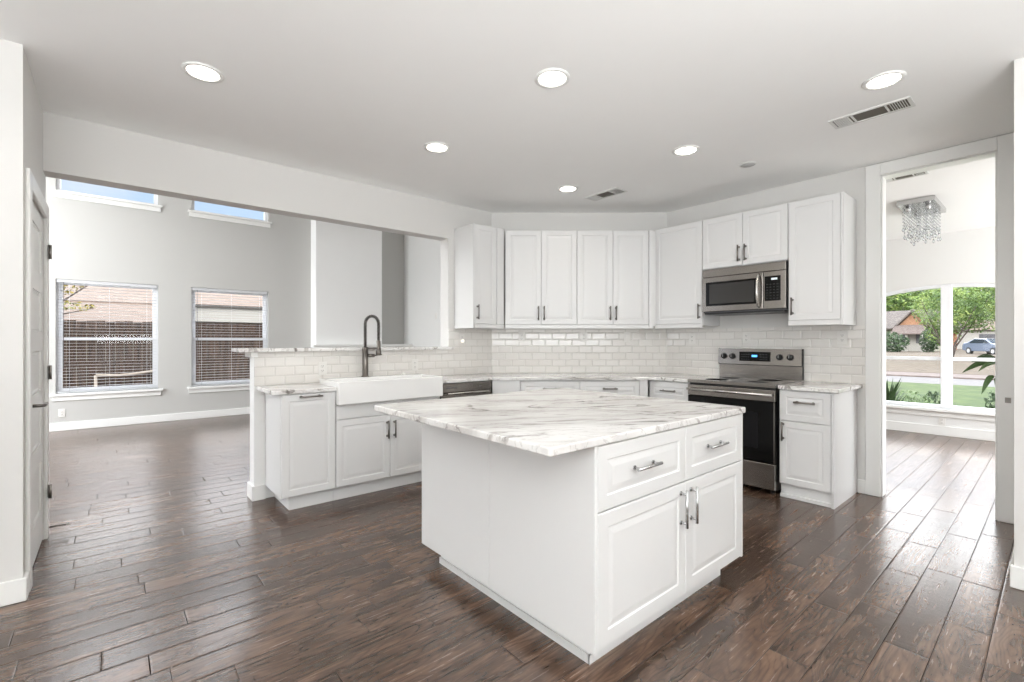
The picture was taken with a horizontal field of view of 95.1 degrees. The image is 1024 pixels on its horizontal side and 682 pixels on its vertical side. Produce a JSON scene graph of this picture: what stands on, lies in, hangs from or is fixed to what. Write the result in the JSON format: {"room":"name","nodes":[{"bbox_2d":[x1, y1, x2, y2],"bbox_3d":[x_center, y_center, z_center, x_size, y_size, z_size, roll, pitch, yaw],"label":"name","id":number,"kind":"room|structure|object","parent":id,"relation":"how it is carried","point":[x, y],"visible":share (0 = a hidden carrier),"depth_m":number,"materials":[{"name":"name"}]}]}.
{"room":"kitchen","nodes":[
{"label":"kitchen","id":0,"kind":"room"},
{"bbox_2d":[0,38,45,582],"bbox_3d":[-4.139,-0.090,1.509,3.665,2.740,1.030,0,0,-40],"label":"wall","id":1,"kind":"structure","parent":0,"point":[21,112],"depth_m":2.29,"materials":[{"name":"paint"}]},
{"bbox_2d":[0,571,28,606],"bbox_3d":[-3.820,1.222,1.147,3.680,0.115,0.095,0,0,-40],"label":"baseboard","id":2,"kind":"structure","parent":1,"relation":"attached to","point":[17,590],"depth_m":2.28,"materials":[{"name":"white"}]},
{"bbox_2d":[25,167,48,592],"bbox_3d":[-2.760,0.200,2.729,0.018,2.160,0.935,0,0,-40],"label":"trim","id":3,"kind":"structure","parent":1,"relation":"attached to","point":[32,190],"depth_m":2.38,"materials":[{"name":"white"}]},
{"bbox_2d":[33,202,51,564],"bbox_3d":[-2.767,0.241,2.739,0.109,2.054,0.772,0,0,-40],"label":"door","id":4,"kind":"structure","parent":1,"relation":"in","point":[38,405],"depth_m":2.84,"materials":[{"name":"white painted wood"},{"name":"dark metal hardware"}]},
{"bbox_2d":[49,522,69,527],"bbox_3d":[-2.995,1.220,3.096,0.100,0.017,0.017,0,0,-40],"label":"door stop","id":5,"kind":"object","parent":1,"relation":"attached to","point":[67,523],"visible":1,"depth_m":3.10,"materials":[{"name":"grey metal"}]},
{"bbox_2d":[46,177,403,423],"bbox_3d":[-5.383,-1.220,7.666,8.170,5.000,0.150,0,0,-40],"label":"wall","id":6,"kind":"structure","parent":0,"point":[173,250],"depth_m":7.59,"materials":[{"name":"paint"}]},
{"bbox_2d":[58,409,64,416],"bbox_3d":[-6.422,1.027,6.673,0.072,0.116,0.009,0,0,-40],"label":"wall outlet","id":7,"kind":"object","parent":6,"relation":"attached to","point":[61,412],"visible":1,"depth_m":6.67,"materials":[{"name":"white plastic"}]},
{"bbox_2d":[49,279,162,401],"bbox_3d":[-6.056,-0.015,7.045,1.284,1.740,0.180,0,0,-40],"label":"window","id":8,"kind":"structure","parent":6,"relation":"in","point":[59,286],"depth_m":6.94,"materials":[{"name":"white plastic"}]},
{"bbox_2d":[57,279,156,392],"bbox_3d":[-6.046,-0.070,7.034,1.140,1.627,0.054,0,0,-40],"label":"window blind","id":9,"kind":"object","parent":8,"relation":"attached to","point":[63,281],"visible":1,"depth_m":7.01,"materials":[{"name":"grey"}]},
{"bbox_2d":[50,178,161,211],"bbox_3d":[-6.054,-2.455,7.043,1.264,0.830,0.165,0,0,-40],"label":"window","id":10,"kind":"structure","parent":6,"relation":"in","point":[57,192],"depth_m":6.96,"materials":[{"name":"white plastic"}]},
{"bbox_2d":[49,407,249,431],"bbox_3d":[-5.385,1.222,7.553,8.020,0.115,0.018,0,0,-40],"label":"baseboard","id":11,"kind":"structure","parent":6,"relation":"attached to","point":[76,425],"depth_m":7.26,"materials":[{"name":"white"}]},
{"bbox_2d":[187,287,267,392],"bbox_3d":[-4.847,-0.015,8.078,1.270,1.740,0.180,0,0,-40],"label":"window","id":12,"kind":"structure","parent":6,"relation":"in","point":[228,387],"depth_m":7.91,"materials":[{"name":"white plastic"}]},
{"bbox_2d":[192,287,266,385],"bbox_3d":[-4.837,-0.070,8.066,1.126,1.627,0.054,0,0,-40],"label":"window blind","id":13,"kind":"object","parent":12,"relation":"attached to","point":[195,289],"visible":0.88,"depth_m":8.00,"materials":[{"name":"grey plastic"}]},
{"bbox_2d":[188,200,271,227],"bbox_3d":[-4.845,-2.455,8.076,1.250,0.830,0.165,0,0,-40],"label":"window","id":14,"kind":"structure","parent":6,"relation":"in","point":[193,213],"depth_m":8.00,"materials":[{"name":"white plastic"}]},
{"bbox_2d":[43,112,490,497],"bbox_3d":[-2.408,-1.220,3.566,8.970,5.000,0.150,0,0,-40],"label":"wall","id":15,"kind":"structure","parent":0,"point":[76,150],"depth_m":3.76,"materials":[{"name":"paint"}]},
{"bbox_2d":[245,352,257,356],"bbox_3d":[-1.437,0.110,4.396,1.855,0.040,0.208,0,0,-40],"label":"trim","id":16,"kind":"structure","parent":15,"relation":"attached to","point":[247,354],"depth_m":3.74,"materials":[{"name":"white"}]},
{"bbox_2d":[247,481,264,500],"bbox_3d":[-1.431,1.222,4.400,1.842,0.115,0.184,0,0,-40],"label":"baseboard","id":17,"kind":"structure","parent":15,"relation":"attached to","point":[255,493],"depth_m":3.77,"materials":[{"name":"white wood"}]},
{"bbox_2d":[231,346,453,351],"bbox_3d":[-1.460,0.073,4.388,1.990,0.030,0.310,0,0,-40],"label":"bar","id":18,"kind":"object","parent":15,"relation":"on","point":[296,349],"visible":0.96,"depth_m":4.14,"materials":[{"name":"stone"}]},
{"bbox_2d":[254,329,491,385],"bbox_3d":[-1.150,0.117,4.535,2.410,0.493,0.008,0,0,-40],"label":"tiled wall","id":19,"kind":"structure","parent":15,"relation":"attached to","point":[475,356],"depth_m":4.46,"materials":[{"name":"white tile"}]},
{"bbox_2d":[318,362,326,374],"bbox_3d":[-1.656,0.240,4.091,0.072,0.116,0.009,0,0,-40],"label":"wall outlet","id":20,"kind":"object","parent":19,"relation":"attached to","point":[322,366],"visible":1,"depth_m":4.09,"materials":[{"name":"white plastic"}]},
{"bbox_2d":[412,359,417,370],"bbox_3d":[-0.970,0.240,4.677,0.072,0.116,0.009,0,0,-40],"label":"wall outlet","id":21,"kind":"object","parent":19,"relation":"attached to","point":[414,361],"visible":1,"depth_m":4.67,"materials":[{"name":"white plastic"}]},
{"bbox_2d":[459,334,464,344],"bbox_3d":[-0.533,-0.020,5.036,0.072,0.116,0.030,0,0,-40],"label":"wall outlet","id":22,"kind":"object","parent":19,"relation":"attached to","point":[461,336],"visible":1,"depth_m":5.04,"materials":[{"name":"white plastic"}]},
{"bbox_2d":[454,223,503,328],"bbox_3d":[-0.337,-0.662,4.978,0.403,1.061,0.382,0,0,-40],"label":"upper cabinet","id":23,"kind":"object","parent":15,"relation":"attached to","point":[478,249],"visible":1,"depth_m":4.86,"materials":[{"name":"white wood"}]},
{"bbox_2d":[311,220,381,344],"bbox_3d":[-3.235,-1.220,9.204,1.305,5.000,0.300,0,0,-40],"label":"wall","id":24,"kind":"structure","parent":0,"point":[346,261],"depth_m":9.03,"materials":[{"name":"paint"}]},
{"bbox_2d":[311,344,412,346],"bbox_3d":[-2.888,0.133,9.202,2.000,0.135,0.145,0,0,-40],"label":"mantel shelf","id":25,"kind":"object","parent":24,"relation":"attached to","point":[319,345],"visible":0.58,"depth_m":9.04,"materials":[{"name":"white"}]},
{"bbox_2d":[0,0,1023,239],"bbox_3d":[1.673,-1.510,1.659,12.700,0.100,8.350,0,0,-40],"label":"ceiling","id":26,"kind":"structure","parent":0,"point":[351,90],"depth_m":2.71,"materials":[{"name":"paint"}]},
{"bbox_2d":[181,61,223,82],"bbox_3d":[-1.676,-1.455,2.540,0.196,0.010,0.196,0,0,-40],"label":"recessed light","id":27,"kind":"object","parent":26,"relation":"in","point":[203,72],"visible":1,"depth_m":2.53,"materials":[{"name":"white plastic"}]},
{"bbox_2d":[424,142,449,152],"bbox_3d":[-0.565,-1.455,3.522,0.196,0.010,0.196,0,0,-40],"label":"recessed light","id":28,"kind":"object","parent":26,"relation":"in","point":[435,147],"visible":1,"depth_m":3.51,"materials":[{"name":"white plastic"}]},
{"bbox_2d":[535,68,569,88],"bbox_3d":[0.224,-1.455,2.598,0.196,0.010,0.196,0,0,-40],"label":"recessed light","id":29,"kind":"object","parent":26,"relation":"in","point":[550,78],"visible":1,"depth_m":2.59,"materials":[{"name":"white plastic"}]},
{"bbox_2d":[558,185,577,191],"bbox_3d":[0.536,-1.455,4.480,0.196,0.010,0.196,0,0,-40],"label":"recessed light","id":30,"kind":"object","parent":26,"relation":"in","point":[566,188],"visible":1,"depth_m":4.46,"materials":[{"name":"white plastic"}]},
{"bbox_2d":[584,187,627,200],"bbox_3d":[0.930,-1.456,4.654,0.170,0.008,0.410,0,0,-40],"label":"ceiling vent","id":31,"kind":"object","parent":26,"relation":"in","point":[615,191],"visible":1,"depth_m":4.65,"materials":[{"name":"silver metal"}]},
{"bbox_2d":[672,145,699,155],"bbox_3d":[1.330,-1.455,3.578,0.196,0.010,0.196,0,0,-40],"label":"recessed light","id":32,"kind":"object","parent":26,"relation":"in","point":[684,150],"visible":1,"depth_m":3.57,"materials":[{"name":"white plastic"}]},
{"bbox_2d":[740,161,755,167],"bbox_3d":[1.947,-1.454,3.860,0.124,0.012,0.124,0,0,-40],"label":"ceiling speaker","id":33,"kind":"object","parent":26,"relation":"attached to","point":[749,163],"visible":1,"depth_m":3.84,"materials":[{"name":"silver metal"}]},
{"bbox_2d":[741,163,754,167],"bbox_3d":[1.947,-1.450,3.860,0.104,0.003,0.104,0,0,-40],"label":"grille","id":34,"kind":"object","parent":33,"relation":"attached to","point":[744,165],"depth_m":3.86,"materials":[{"name":"grey"}]},
{"bbox_2d":[828,96,915,128],"bbox_3d":[2.297,-1.456,3.000,0.170,0.008,0.420,0,0,-40],"label":"ceiling vent","id":35,"kind":"object","parent":26,"relation":"in","point":[906,102],"visible":1,"depth_m":2.99,"materials":[{"name":"silver metal"}]},
{"bbox_2d":[862,70,906,89],"bbox_3d":[2.081,-1.455,2.619,0.196,0.010,0.196,0,0,-40],"label":"recessed light","id":36,"kind":"object","parent":26,"relation":"in","point":[883,80],"visible":1,"depth_m":2.61,"materials":[{"name":"white plastic"}]},
{"bbox_2d":[886,171,928,182],"bbox_3d":[3.472,-1.456,4.149,0.130,0.008,0.320,0,0,-40],"label":"ceiling vent","id":37,"kind":"object","parent":26,"relation":"in","point":[925,172],"visible":0.59,"depth_m":4.15,"materials":[{"name":"silver metal"}]},
{"bbox_2d":[897,195,945,245],"bbox_3d":[4.395,-1.265,5.016,0.720,0.389,0.300,0,0,-40],"label":"crystal chandelier","id":38,"kind":"object","parent":26,"relation":"hanging from","point":[915,208],"visible":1,"depth_m":4.92,"materials":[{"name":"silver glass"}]},
{"bbox_2d":[0,414,1023,681],"bbox_3d":[0.034,1.340,3.579,12.700,0.120,13.400,0,0,-40],"label":"floor","id":39,"kind":"structure","parent":0,"point":[164,568],"depth_m":2.41,"materials":[{"name":"brown wood"}]},
{"bbox_2d":[265,391,334,509],"bbox_3d":[-1.688,0.838,3.740,0.400,0.884,0.519,0,0,-40],"label":"base cabinet","id":40,"kind":"object","parent":39,"relation":"on","point":[299,428],"visible":0.98,"depth_m":3.58,"materials":[{"name":"white wood"}]},
{"bbox_2d":[257,373,713,394],"bbox_3d":[-0.051,0.379,4.639,4.340,0.032,1.393,0,0,-17],"label":"countertop","id":41,"kind":"structure","parent":40,"relation":"on","point":[308,387],"depth_m":4.70,"materials":[{"name":"stone"}]},
{"bbox_2d":[361,315,381,376],"bbox_3d":[-1.272,0.041,4.243,0.180,0.563,0.067,0,0,-22],"label":"kitchen faucet","id":42,"kind":"object","parent":41,"relation":"on","point":[365,355],"visible":1,"depth_m":4.21,"materials":[{"name":"grey metal"}]},
{"bbox_2d":[319,374,442,404],"bbox_3d":[-1.141,0.413,4.146,0.954,0.183,0.457,0,0,-40],"label":"farmhouse sink","id":43,"kind":"object","parent":41,"relation":"in","point":[349,390],"visible":0.94,"depth_m":3.97,"materials":[{"name":"white ceramic"}]},
{"bbox_2d":[333,396,439,500],"bbox_3d":[-1.167,0.895,4.179,0.958,0.770,0.509,0,0,-40],"label":"base cabinet","id":44,"kind":"object","parent":39,"relation":"on","point":[375,450],"visible":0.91,"depth_m":3.92,"materials":[{"name":"white wood"}]},
{"bbox_2d":[440,381,490,398],"bbox_3d":[-0.566,0.841,4.666,0.575,0.878,0.519,0,0,-40],"label":"dishwasher","id":45,"kind":"object","parent":39,"relation":"on","point":[462,389],"visible":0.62,"depth_m":4.49,"materials":[{"name":"grey metal"}]},
{"bbox_2d":[492,380,579,393],"bbox_3d":[0.243,0.838,4.998,0.880,0.884,0.634,0,0,0],"label":"base cabinet","id":46,"kind":"object","parent":39,"relation":"on","point":[498,386],"visible":0.16,"depth_m":4.72,"materials":[{"name":"white wood"}]},
{"bbox_2d":[422,413,742,664],"bbox_3d":[0.382,0.838,2.635,1.258,0.884,1.329,0,0,-40],"label":"kitchen island","id":47,"kind":"object","parent":39,"relation":"on","point":[590,547],"visible":0.95,"depth_m":2.07,"materials":[{"name":"white wood"}]},
{"bbox_2d":[374,388,745,456],"bbox_3d":[0.253,0.379,2.617,1.527,0.032,1.408,0,0,-40],"label":"island countertop","id":48,"kind":"structure","parent":47,"relation":"on","point":[551,422],"depth_m":2.31,"materials":[{"name":"stone"}]},
{"bbox_2d":[579,380,647,396],"bbox_3d":[1.028,0.838,4.998,0.685,0.884,0.634,0,0,0],"label":"base cabinet","id":49,"kind":"object","parent":39,"relation":"on","point":[628,387],"visible":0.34,"depth_m":4.72,"materials":[{"name":"white wood"}]},
{"bbox_2d":[650,380,689,400],"bbox_3d":[1.762,0.838,4.806,0.659,0.884,0.436,0,0,-40],"label":"base cabinet","id":50,"kind":"object","parent":39,"relation":"on","point":[658,389],"visible":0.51,"depth_m":4.61,"materials":[{"name":"white wood"}]},
{"bbox_2d":[686,348,803,493],"bbox_3d":[2.133,0.676,4.316,0.704,1.207,0.774,0,0,-40],"label":"electric range","id":51,"kind":"object","parent":39,"relation":"on","point":[759,396],"visible":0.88,"depth_m":4.05,"materials":[{"name":"silver metal"}]},
{"bbox_2d":[688,376,801,387],"bbox_3d":[2.137,0.373,4.319,0.610,0.028,0.768,0,0,-40],"label":"cooktop","id":52,"kind":"object","parent":51,"relation":"in","point":[716,381],"depth_m":4.25,"materials":[{"name":"glass"}]},
{"bbox_2d":[779,389,856,508],"bbox_3d":[2.541,0.838,3.889,0.654,0.884,0.386,0,0,-40],"label":"base cabinet","id":53,"kind":"object","parent":39,"relation":"on","point":[818,430],"visible":0.96,"depth_m":3.71,"materials":[{"name":"white wood"}]},
{"bbox_2d":[778,381,861,392],"bbox_3d":[2.561,0.379,3.884,0.640,0.032,0.425,0,0,-40],"label":"countertop","id":54,"kind":"structure","parent":53,"relation":"on","point":[827,387],"depth_m":3.75,"materials":[{"name":"stone"}]},
{"bbox_2d":[491,213,666,396],"bbox_3d":[0.776,-0.090,5.386,2.081,2.740,0.172,0,0,1],"label":"wall","id":55,"kind":"structure","parent":0,"point":[506,221],"depth_m":5.33,"materials":[{"name":"paint"}]},
{"bbox_2d":[505,231,576,328],"bbox_3d":[0.309,-0.655,5.128,0.764,1.046,0.374,0,0,0],"label":"upper cabinet","id":56,"kind":"object","parent":55,"relation":"attached to","point":[540,266],"visible":1,"depth_m":4.98,"materials":[{"name":"white wood"}]},
{"bbox_2d":[492,330,666,372],"bbox_3d":[0.766,0.117,5.319,1.999,0.493,0.008,0,0,0],"label":"tiled wall","id":57,"kind":"structure","parent":55,"relation":"attached to","point":[542,351],"depth_m":5.32,"materials":[{"name":"white tile"}]},
{"bbox_2d":[519,332,524,341],"bbox_3d":[0.110,-0.046,5.310,0.072,0.116,0.009,0,0,0],"label":"wall outlet","id":58,"kind":"object","parent":57,"relation":"attached to","point":[521,334],"visible":1,"depth_m":5.31,"materials":[{"name":"white plastic"}]},
{"bbox_2d":[581,332,586,341],"bbox_3d":[0.818,-0.046,5.310,0.072,0.116,0.009,0,0,0],"label":"wall outlet","id":59,"kind":"object","parent":57,"relation":"attached to","point":[583,334],"visible":1,"depth_m":5.31,"materials":[{"name":"white plastic"}]},
{"bbox_2d":[624,332,629,341],"bbox_3d":[1.308,-0.046,5.310,0.072,0.116,0.010,0,0,0],"label":"light switch","id":60,"kind":"object","parent":57,"relation":"attached to","point":[626,334],"visible":1,"depth_m":5.31,"materials":[{"name":"white plastic"}]},
{"bbox_2d":[577,230,655,328],"bbox_3d":[1.115,-0.655,5.128,0.845,1.046,0.374,0,0,0],"label":"upper cabinet","id":61,"kind":"object","parent":55,"relation":"attached to","point":[616,270],"visible":1,"depth_m":4.98,"materials":[{"name":"white wood"}]},
{"bbox_2d":[404,136,997,479],"bbox_3d":[2.010,-1.220,5.169,0.170,5.000,13.250,0,0,-40],"label":"wall","id":62,"kind":"structure","parent":0,"point":[852,182],"depth_m":4.76,"materials":[{"name":"paint"}]},
{"bbox_2d":[655,221,718,328],"bbox_3d":[1.827,-0.662,4.929,0.399,1.060,0.533,0,0,-40],"label":"upper cabinet","id":63,"kind":"object","parent":62,"relation":"attached to","point":[679,249],"visible":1,"depth_m":4.79,"materials":[{"name":"white wood"}]},
{"bbox_2d":[703,203,788,269],"bbox_3d":[2.251,-0.946,4.433,0.399,0.492,0.768,0,0,-40],"label":"upper cabinet","id":64,"kind":"object","parent":62,"relation":"attached to","point":[758,236],"visible":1,"depth_m":4.29,"materials":[{"name":"white wood"}]},
{"bbox_2d":[702,261,788,315],"bbox_3d":[2.239,-0.475,4.422,0.471,0.434,0.750,0,0,-40],"label":"microwave oven","id":65,"kind":"object","parent":64,"relation":"attached to","point":[756,289],"visible":0.99,"depth_m":4.28,"materials":[{"name":"grey metal"}]},
{"bbox_2d":[667,325,864,388],"bbox_3d":[2.361,0.135,4.620,0.008,0.530,1.844,0,0,-40],"label":"tiled wall","id":66,"kind":"structure","parent":62,"relation":"attached to","point":[825,360],"depth_m":4.37,"materials":[{"name":"white tile"}]},
{"bbox_2d":[689,333,694,343],"bbox_3d":[1.955,-0.025,5.081,0.009,0.116,0.072,0,0,-40],"label":"wall outlet","id":67,"kind":"object","parent":66,"relation":"attached to","point":[691,335],"visible":1,"depth_m":5.08,"materials":[{"name":"white plastic"}]},
{"bbox_2d":[743,332,749,343],"bbox_3d":[2.326,-0.032,4.646,0.009,0.116,0.072,0,0,-40],"label":"wall outlet","id":68,"kind":"object","parent":66,"relation":"attached to","point":[746,335],"visible":1,"depth_m":4.64,"materials":[{"name":"white plastic"}]},
{"bbox_2d":[837,331,846,343],"bbox_3d":[2.847,-0.028,4.036,0.009,0.116,0.072,0,0,-40],"label":"wall outlet","id":69,"kind":"object","parent":66,"relation":"attached to","point":[841,335],"visible":1,"depth_m":4.03,"materials":[{"name":"white plastic"}]},
{"bbox_2d":[788,191,855,325],"bbox_3d":[2.633,-0.662,3.986,0.399,1.061,0.403,0,0,-40],"label":"upper cabinet","id":70,"kind":"object","parent":62,"relation":"attached to","point":[822,229],"visible":1,"depth_m":3.86,"materials":[{"name":"white wood"}]},
{"bbox_2d":[857,479,864,493],"bbox_3d":[2.941,1.222,3.936,0.015,0.115,0.057,0,0,-40],"label":"baseboard","id":71,"kind":"structure","parent":62,"relation":"attached to","point":[860,483],"depth_m":3.94,"materials":[{"name":"white wood"}]},
{"bbox_2d":[865,133,1013,523],"bbox_3d":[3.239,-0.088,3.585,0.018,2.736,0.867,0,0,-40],"label":"trim","id":72,"kind":"structure","parent":62,"relation":"attached to","point":[1004,144],"depth_m":3.33,"materials":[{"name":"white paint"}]},
{"bbox_2d":[1005,398,1010,402],"bbox_3d":[3.481,0.416,3.284,0.004,0.037,0.030,0,0,-40],"label":"strike plate","id":73,"kind":"object","parent":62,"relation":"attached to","point":[1007,400],"visible":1,"depth_m":3.28,"materials":[{"name":"grey metal"}]},
{"bbox_2d":[886,226,994,430],"bbox_3d":[5.909,-0.090,6.362,0.150,2.740,5.200,0,0,-40],"label":"wall","id":74,"kind":"structure","parent":0,"point":[965,256],"depth_m":6.32,"materials":[{"name":"white paint"}]},
{"bbox_2d":[886,283,994,421],"bbox_3d":[5.879,0.130,6.336,0.190,1.800,3.000,0,0,-40],"label":"window","id":75,"kind":"structure","parent":74,"relation":"in","point":[946,358],"depth_m":6.33,"materials":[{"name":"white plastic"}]},
{"bbox_2d":[886,420,994,441],"bbox_3d":[5.878,1.215,6.269,0.018,0.130,5.100,0,0,-40],"label":"baseboard","id":76,"kind":"structure","parent":74,"relation":"attached to","point":[976,434],"depth_m":6.33,"materials":[{"name":"white"}]},
{"bbox_2d":[938,417,945,425],"bbox_3d":[5.824,1.090,6.338,0.009,0.116,0.072,0,0,-40],"label":"wall outlet","id":77,"kind":"object","parent":74,"relation":"attached to","point":[941,420],"visible":1,"depth_m":6.33,"materials":[{"name":"white plastic"}]},
{"bbox_2d":[1014,57,1023,567],"bbox_3d":[4.429,-0.090,1.254,1.235,2.740,4.155,0,0,-40],"label":"wall","id":78,"kind":"structure","parent":0,"point":[1018,63],"depth_m":2.42,"materials":[{"name":"paint"}]},
{"bbox_2d":[1010,549,1023,590],"bbox_3d":[4.410,1.222,1.248,1.232,0.115,4.170,0,0,-40],"label":"baseboard","id":79,"kind":"structure","parent":78,"relation":"attached to","point":[1016,572],"depth_m":2.42,"materials":[{"name":"white"}]},
{"label":"outside","id":80,"kind":"structure","parent":0,"visible":0},
{"bbox_2d":[886,371,994,379],"bbox_3d":[21.748,1.710,18.573,2.800,0.340,120.000,0,0,-40],"label":"kerb","id":81,"kind":"object","parent":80,"point":[888,373],"depth_m":20.89,"materials":[{"name":"concrete"}]},
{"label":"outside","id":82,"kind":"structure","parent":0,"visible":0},
{"bbox_2d":[886,376,994,386],"bbox_3d":[19.125,1.740,16.333,4.100,0.280,120.000,0,0,-40],"label":"street","id":83,"kind":"structure","parent":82,"point":[970,382],"depth_m":18.96,"materials":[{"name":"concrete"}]},
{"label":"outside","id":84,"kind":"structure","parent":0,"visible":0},
{"bbox_3d":[-32.831,1.600,30.744,70.000,0.200,70.600,0,0,-40],"label":"ground","id":85,"kind":"structure","parent":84,"visible":0},
{"bbox_2d":[64,285,95,313],"bbox_3d":[-9.475,-0.108,9.401,2.479,3.219,0.846,0,0,-40],"label":"leafy tree","id":86,"kind":"object","parent":85,"relation":"on","point":[77,291],"visible":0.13,"depth_m":9.74,"materials":[{"name":"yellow plant"}]},
{"bbox_2d":[94,370,152,386],"bbox_3d":[-7.778,1.035,9.685,1.301,0.930,0.072,0,0,-43],"label":"rail","id":87,"kind":"object","parent":85,"relation":"on","point":[147,371],"visible":0.41,"depth_m":9.48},
{"bbox_2d":[63,320,262,387],"bbox_3d":[-7.340,0.546,10.213,14.102,1.909,0.065,0,0,-40],"label":"fence","id":88,"kind":"object","parent":85,"relation":"on","point":[119,353],"visible":0.16,"depth_m":9.71,"materials":[{"name":"brown wood"}]},
{"bbox_2d":[64,285,262,387],"bbox_3d":[-10.828,-0.310,16.528,19.800,3.620,11.400,0,0,-40],"label":"house","id":89,"kind":"structure","parent":85,"relation":"on","point":[123,311],"depth_m":13.47,"materials":[{"name":"grey"}]},
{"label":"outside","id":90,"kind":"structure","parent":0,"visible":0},
{"bbox_2d":[886,349,994,374],"bbox_3d":[77.625,1.580,39.992,110.000,1.000,200.000,0,0,-40],"label":"ground","id":91,"kind":"structure","parent":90,"point":[896,365],"depth_m":28.59,"materials":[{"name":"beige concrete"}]},
{"bbox_2d":[886,331,909,351],"bbox_3d":[40.315,0.152,49.953,3.236,2.589,3.492,0,0,-40],"label":"bush","id":92,"kind":"object","parent":91,"relation":"on","point":[891,339],"visible":0.56,"depth_m":49.16,"materials":[{"name":"green plant"}]},
{"bbox_2d":[886,292,921,310],"bbox_3d":[59.746,-4.073,75.973,8.270,10.407,10.199,0,0,-40],"label":"street tree","id":93,"kind":"object","parent":91,"relation":"on","point":[897,303],"visible":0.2,"depth_m":72.73,"materials":[{"name":"green plant"}]},
{"bbox_2d":[889,289,940,309],"bbox_3d":[70.970,-4.729,83.032,9.303,11.718,10.271,0,0,-40],"label":"street tree","id":94,"kind":"object","parent":91,"relation":"on","point":[922,291],"visible":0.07,"depth_m":80.39,"materials":[{"name":"green plant"}]},
{"bbox_2d":[886,309,957,351],"bbox_3d":[46.718,-1.290,58.408,10.000,4.900,11.900,0,0,-28],"label":"house","id":95,"kind":"structure","parent":91,"relation":"on","point":[901,322],"depth_m":53.40,"materials":[{"name":"beige"}]},
{"bbox_2d":[919,329,939,351],"bbox_3d":[43.641,0.076,48.989,1.527,2.915,1.752,0,0,-40],"label":"bush","id":96,"kind":"object","parent":91,"relation":"on","point":[932,345],"visible":0.73,"depth_m":48.87,"materials":[{"name":"green plant"}]},
{"bbox_2d":[909,287,994,356],"bbox_3d":[29.178,-1.165,30.741,3.821,5.224,4.690,0,0,-40],"label":"flowering tree","id":97,"kind":"object","parent":91,"relation":"on","point":[975,305],"visible":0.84,"depth_m":30.42,"materials":[{"name":"green plant"}]},
{"bbox_2d":[953,323,970,349],"bbox_3d":[55.752,-0.660,62.561,6.000,3.600,6.600,0,0,-30],"label":"brick garage","id":98,"kind":"structure","parent":91,"relation":"on","point":[954,334],"depth_m":61.41,"materials":[{"name":"orange"}]},
{"bbox_2d":[935,287,994,319],"bbox_3d":[81.146,-4.980,81.983,9.201,12.220,11.205,0,0,-40],"label":"street tree","id":99,"kind":"object","parent":91,"relation":"on","point":[986,290],"visible":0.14,"depth_m":80.00,"materials":[{"name":"green plant"}]},
{"bbox_2d":[956,320,994,348],"bbox_3d":[70.432,-0.970,65.584,7.200,4.200,12.500,0,0,-30],"label":"house","id":100,"kind":"structure","parent":91,"relation":"on","point":[988,333],"depth_m":66.76,"materials":[{"name":"grey"}]},
{"bbox_2d":[962,338,994,354],"bbox_3d":[43.074,0.490,41.987,1.840,1.457,4.526,0,0,12],"label":"parked car","id":101,"kind":"object","parent":91,"relation":"on","point":[987,345],"visible":0.52,"depth_m":42.28,"materials":[{"name":"blue paint"}]},
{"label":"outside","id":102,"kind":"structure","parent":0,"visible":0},
{"bbox_2d":[886,381,994,408],"bbox_3d":[12.091,1.730,10.326,14.400,0.300,120.000,0,0,-40],"label":"ground","id":103,"kind":"structure","parent":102,"point":[963,395],"depth_m":14.36,"materials":[{"name":"green plant"}]},
{"bbox_2d":[886,378,906,401],"bbox_3d":[6.828,1.061,8.629,0.771,1.023,0.790,0,0,18],"label":"spiky plant","id":104,"kind":"object","parent":103,"relation":"on","point":[891,395],"visible":0.23,"depth_m":8.46,"materials":[{"name":"green plant"}]},
{"bbox_2d":[895,390,933,403],"bbox_3d":[7.781,1.296,9.207,0.868,0.657,0.848,0,0,-40],"label":"shrub","id":105,"kind":"object","parent":103,"relation":"on","point":[909,399],"visible":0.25,"depth_m":9.12,"materials":[{"name":"green plant"}]},
{"bbox_2d":[921,391,940,404],"bbox_3d":[8.650,1.303,9.607,0.412,0.580,0.426,0,0,-40],"label":"shrub","id":106,"kind":"object","parent":103,"relation":"on","point":[929,393],"visible":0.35,"depth_m":9.60,"materials":[{"name":"green plant"}]},
{"bbox_2d":[962,354,994,393],"bbox_3d":[8.702,0.908,8.462,0.173,1.346,0.825,0,0,-44],"label":"plant","id":107,"kind":"object","parent":103,"relation":"on","point":[989,378],"visible":0.39,"depth_m":8.54,"materials":[{"name":"green plant"}]},
{"bbox_2d":[984,391,994,408],"bbox_3d":[9.205,1.269,8.896,0.338,0.652,0.335,0,0,-40],"label":"shrub","id":108,"kind":"object","parent":103,"relation":"on","point":[986,400],"visible":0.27,"depth_m":8.94,"materials":[{"name":"green plant"}]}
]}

